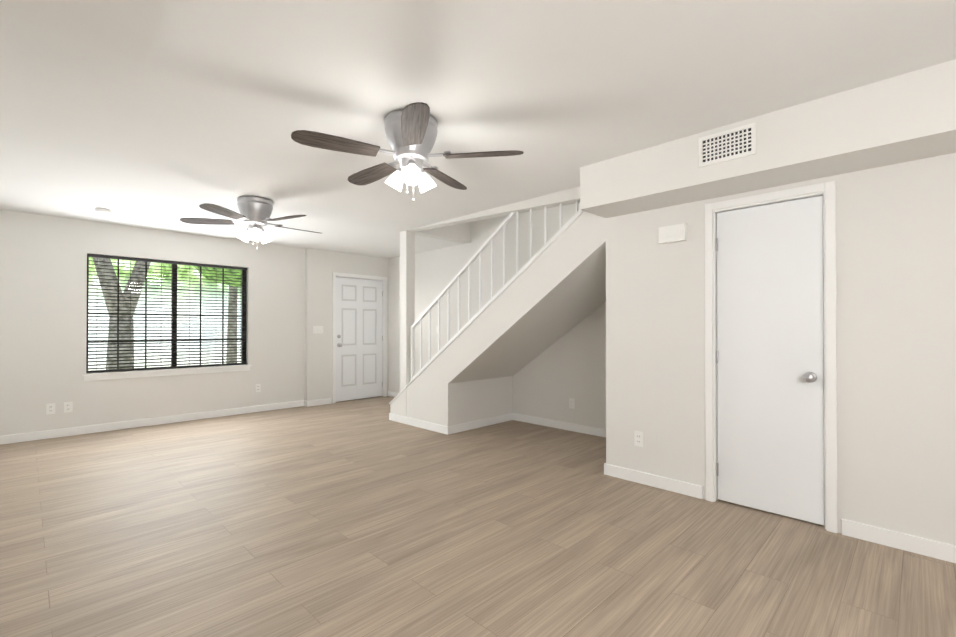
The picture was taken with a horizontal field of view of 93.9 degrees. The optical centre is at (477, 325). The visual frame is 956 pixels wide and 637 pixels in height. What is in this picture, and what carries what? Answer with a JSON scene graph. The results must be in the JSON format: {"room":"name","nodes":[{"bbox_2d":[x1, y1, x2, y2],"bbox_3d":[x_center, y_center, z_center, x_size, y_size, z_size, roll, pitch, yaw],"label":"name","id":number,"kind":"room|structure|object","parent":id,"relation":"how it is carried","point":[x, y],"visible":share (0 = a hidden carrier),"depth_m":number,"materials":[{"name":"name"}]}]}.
{"room":"empty living room","nodes":[
{"label":"empty living room","id":0,"kind":"room"},
{"bbox_2d":[0,0,170,62],"bbox_3d":[-0.292,-1.092,0.138,3.440,0.250,0.820,0,0,45],"label":"ceiling","id":1,"kind":"structure","parent":0,"point":[128,29],"depth_m":1.40,"materials":[{"name":"white paint"}]},
{"bbox_2d":[0,209,304,435],"bbox_3d":[-3.966,0.025,5.670,0.150,2.420,3.540,0,0,45],"label":"wall","id":2,"kind":"structure","parent":0,"point":[43,296],"depth_m":5.15,"materials":[{"name":"beige paint"}]},
{"bbox_2d":[46,403,54,414],"bbox_3d":[-4.647,0.910,4.861,0.010,0.115,0.070,0,0,45],"label":"electrical outlet","id":3,"kind":"object","parent":2,"relation":"attached to","point":[50,408],"visible":1,"depth_m":4.86,"materials":[{"name":"white plastic"}]},
{"bbox_2d":[64,402,72,412],"bbox_3d":[-4.548,0.911,4.961,0.010,0.115,0.070,0,0,45],"label":"electrical outlet","id":4,"kind":"object","parent":2,"relation":"attached to","point":[68,406],"visible":1,"depth_m":4.96,"materials":[{"name":"white plastic"}]},
{"bbox_2d":[0,400,303,444],"bbox_3d":[-3.897,1.190,5.616,0.014,0.090,3.510,0,0,45],"label":"baseboard","id":5,"kind":"structure","parent":2,"relation":"attached to","point":[39,435],"depth_m":5.39,"materials":[{"name":"white paint"}]},
{"bbox_2d":[82,254,251,380],"bbox_3d":[-3.879,-0.090,5.726,0.165,1.450,1.790,0,0,45],"label":"window unit","id":6,"kind":"structure","parent":2,"relation":"in","point":[89,376],"depth_m":5.71,"materials":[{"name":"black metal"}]},
{"bbox_2d":[87,254,246,372],"bbox_3d":[-3.871,-0.133,5.717,0.044,1.356,1.696,0,0,45],"label":"window blinds","id":7,"kind":"object","parent":6,"relation":"attached to","point":[189,299],"visible":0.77,"depth_m":5.62,"materials":[{"name":"grey plastic"}]},
{"bbox_2d":[255,384,260,391],"bbox_3d":[-3.143,0.899,6.385,0.010,0.115,0.070,0,0,45],"label":"electrical outlet","id":8,"kind":"object","parent":2,"relation":"attached to","point":[257,387],"visible":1,"depth_m":6.38,"materials":[{"name":"white plastic"}]},
{"bbox_2d":[304,248,388,403],"bbox_3d":[-2.121,0.035,7.467,0.250,2.420,1.610,0,0,45],"label":"wall","id":9,"kind":"structure","parent":0,"point":[321,266],"depth_m":6.98,"materials":[{"name":"beige paint"}]},
{"bbox_2d":[304,398,330,406],"bbox_3d":[-2.470,1.197,6.933,0.034,0.090,0.399,0,0,45],"label":"baseboard","id":10,"kind":"structure","parent":9,"relation":"attached to","point":[328,400],"depth_m":6.90,"materials":[{"name":"white paint"}]},
{"bbox_2d":[313,326,322,333],"bbox_3d":[-2.474,0.072,6.923,0.012,0.115,0.162,0,0,45],"label":"light switch","id":11,"kind":"object","parent":9,"relation":"attached to","point":[317,329],"visible":1,"depth_m":6.91,"materials":[{"name":"white plastic"}]},
{"bbox_2d":[336,277,382,401],"bbox_3d":[-1.974,0.230,7.478,0.134,2.008,0.894,0,0,45],"label":"front door","id":12,"kind":"structure","parent":9,"relation":"in","point":[359,338],"depth_m":7.47,"materials":[{"name":"white paint"}]},
{"bbox_2d":[332,272,386,402],"bbox_3d":[-2.038,0.203,7.539,0.266,2.085,1.020,0,0,45],"label":"door frame","id":13,"kind":"structure","parent":9,"relation":"attached to","point":[384,325],"depth_m":7.51,"materials":[{"name":"white paint"}]},
{"bbox_2d":[434,230,470,243],"bbox_3d":[-0.503,-1.972,6.093,0.140,1.580,1.010,0,0,45],"label":"wall","id":14,"kind":"structure","parent":0,"point":[463,237],"depth_m":6.25,"materials":[{"name":"beige paint"}]},
{"bbox_2d":[0,396,955,636],"bbox_3d":[-0.499,1.271,3.267,8.450,0.100,5.300,0,0,45],"label":"floor","id":15,"kind":"structure","parent":0,"point":[365,517],"depth_m":2.46,"materials":[{"name":"plastic"}]},
{"bbox_2d":[456,249,605,424],"bbox_3d":[1.631,-0.105,3.974,6.100,2.660,1.010,0,0,45],"label":"steps","id":16,"kind":"structure","parent":15,"relation":"on","point":[484,387],"depth_m":5.03,"materials":[{"name":"beige paint"}]},
{"bbox_2d":[0,0,955,257],"bbox_3d":[-0.552,-1.324,3.228,8.450,0.250,5.150,0,0,45],"label":"ceiling","id":17,"kind":"structure","parent":0,"point":[217,102],"depth_m":2.31,"materials":[{"name":"white paint"}]},
{"bbox_2d":[95,208,110,213],"bbox_3d":[-3.856,-1.171,4.599,0.132,0.040,0.132,0,0,45],"label":"smoke detector","id":18,"kind":"object","parent":17,"relation":"attached to","point":[103,210],"visible":1,"depth_m":4.56,"materials":[{"name":"white plastic"}]},
{"bbox_2d":[180,196,321,249],"bbox_3d":[-2.085,-0.958,4.303,1.257,0.470,1.207,0,0,45],"label":"ceiling fan","id":19,"kind":"object","parent":17,"relation":"hanging from","point":[255,213],"visible":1,"depth_m":4.17,"materials":[{"name":"silver metal"}]},
{"bbox_2d":[291,102,523,201],"bbox_3d":[-0.434,-0.967,2.668,1.209,0.470,1.257,0,0,45],"label":"ceiling fan","id":20,"kind":"object","parent":17,"relation":"hanging from","point":[411,131],"visible":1,"depth_m":2.54,"materials":[{"name":"brown wood"}]},
{"bbox_2d":[580,59,955,217],"bbox_3d":[2.070,-1.044,2.395,3.250,0.320,0.390,0,0,45],"label":"soffit","id":21,"kind":"object","parent":17,"relation":"attached to","point":[908,117],"visible":1,"depth_m":2.46,"materials":[{"name":"beige paint"}]},
{"bbox_2d":[699,122,755,166],"bbox_3d":[1.489,-1.077,2.683,0.310,0.180,0.016,0,0,45],"label":"air vent grille","id":22,"kind":"object","parent":21,"relation":"attached to","point":[731,144],"visible":1,"depth_m":2.68,"materials":[{"name":"white plastic"}]},
{"bbox_2d":[388,202,605,428],"bbox_3d":[1.256,-0.768,5.164,8.300,4.000,0.150,0,0,45],"label":"wall","id":23,"kind":"structure","parent":0,"point":[550,381],"depth_m":5.80,"materials":[{"name":"beige paint"}]},
{"bbox_2d":[388,391,398,397],"bbox_3d":[-1.000,1.199,7.265,1.620,0.090,0.014,0,0,45],"label":"baseboard","id":24,"kind":"structure","parent":23,"relation":"attached to","point":[391,394],"depth_m":7.73,"materials":[{"name":"white paint"}]},
{"bbox_2d":[512,413,605,436],"bbox_3d":[1.145,1.187,5.147,1.950,0.090,0.014,0,0,45],"label":"baseboard","id":25,"kind":"structure","parent":23,"relation":"attached to","point":[590,430],"depth_m":5.30,"materials":[{"name":"white paint"}]},
{"bbox_2d":[569,398,574,408],"bbox_3d":[1.093,0.912,5.202,0.070,0.115,0.010,0,0,45],"label":"electrical outlet","id":26,"kind":"object","parent":23,"relation":"attached to","point":[571,403],"visible":1,"depth_m":5.20,"materials":[{"name":"white plastic"}]},
{"bbox_2d":[390,153,955,544],"bbox_3d":[1.153,-0.777,3.657,6.330,4.000,0.128,0,0,45],"label":"wall","id":27,"kind":"structure","parent":0,"point":[896,326],"depth_m":2.61,"materials":[{"name":"beige paint"}]},
{"bbox_2d":[389,413,447,434],"bbox_3d":[-0.745,1.189,5.424,1.158,0.090,0.014,0,0,45],"label":"baseboard","id":28,"kind":"structure","parent":27,"relation":"attached to","point":[443,429],"depth_m":5.37,"materials":[{"name":"white paint"}]},
{"bbox_2d":[448,413,511,434],"bbox_3d":[0.057,1.189,5.422,0.020,0.090,1.110,0,0,45],"label":"baseboard","id":29,"kind":"structure","parent":27,"relation":"attached to","point":[453,429],"depth_m":5.36,"materials":[{"name":"white paint"}]},
{"bbox_2d":[389,210,583,403],"bbox_3d":[-0.008,-0.049,4.798,3.092,2.151,0.144,0,0,45],"label":"trim","id":30,"kind":"structure","parent":27,"relation":"attached to","point":[552,241],"depth_m":4.46,"materials":[{"name":"white paint"}]},
{"bbox_2d":[410,201,581,381],"bbox_3d":[0.121,-0.229,4.672,2.688,1.923,0.040,0,0,45],"label":"stair railing","id":31,"kind":"object","parent":30,"relation":"on","point":[503,224],"visible":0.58,"depth_m":4.80,"materials":[{"name":"white paint"}]},
{"bbox_2d":[604,463,607,474],"bbox_3d":[1.429,1.181,4.059,0.017,0.090,1.124,0,0,45],"label":"baseboard","id":32,"kind":"structure","parent":27,"relation":"attached to","point":[605,465],"depth_m":3.65,"materials":[{"name":"white paint"}]},
{"bbox_2d":[634,431,642,446],"bbox_3d":[1.246,0.882,3.464,0.070,0.115,0.010,0,0,45],"label":"electrical outlet","id":33,"kind":"object","parent":27,"relation":"attached to","point":[638,438],"visible":1,"depth_m":3.46,"materials":[{"name":"white plastic"}]},
{"bbox_2d":[608,464,702,498],"bbox_3d":[1.313,1.177,3.393,0.735,0.090,0.014,0,0,45],"label":"baseboard","id":34,"kind":"structure","parent":27,"relation":"attached to","point":[673,485],"depth_m":3.35,"materials":[{"name":"white paint"}]},
{"bbox_2d":[659,223,686,243],"bbox_3d":[1.425,-0.669,3.277,0.190,0.120,0.038,0,0,45],"label":"door chime","id":35,"kind":"object","parent":27,"relation":"attached to","point":[673,233],"visible":1,"depth_m":3.26,"materials":[{"name":"white plastic"}]},
{"bbox_2d":[716,196,824,524],"bbox_3d":[1.857,0.213,2.887,0.594,1.988,0.117,0,0,45],"label":"closet door","id":36,"kind":"structure","parent":27,"relation":"in","point":[770,356],"depth_m":2.88,"materials":[{"name":"white paint"}]},
{"bbox_2d":[705,181,836,532],"bbox_3d":[1.887,0.187,2.915,0.720,2.065,0.136,0,0,45],"label":"door frame","id":37,"kind":"structure","parent":27,"relation":"attached to","point":[826,191],"depth_m":2.73,"materials":[{"name":"white paint"}]},
{"bbox_2d":[842,519,955,562],"bbox_3d":[2.726,1.169,1.998,1.715,0.090,0.014,0,0,45],"label":"baseboard","id":38,"kind":"structure","parent":27,"relation":"attached to","point":[913,544],"depth_m":2.42,"materials":[{"name":"white paint"}]},
{"label":"outside","id":39,"kind":"structure","parent":0,"visible":0},
{"bbox_2d":[88,257,240,370],"bbox_3d":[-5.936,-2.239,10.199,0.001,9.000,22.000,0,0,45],"label":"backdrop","id":40,"kind":"structure","parent":39,"point":[181,294],"depth_m":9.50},
{"bbox_3d":[-4.335,1.402,8.598,4.500,0.200,22.000,0,0,45],"label":"ground","id":41,"kind":"structure","parent":39,"visible":0},
{"bbox_2d":[92,257,240,369],"bbox_3d":[-5.898,-1.101,7.665,2.894,5.102,5.269,0,0,45],"label":"tree","id":42,"kind":"object","parent":41,"relation":"on","point":[219,279],"depth_m":6.99,"materials":[{"name":"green plant"}]}
]}

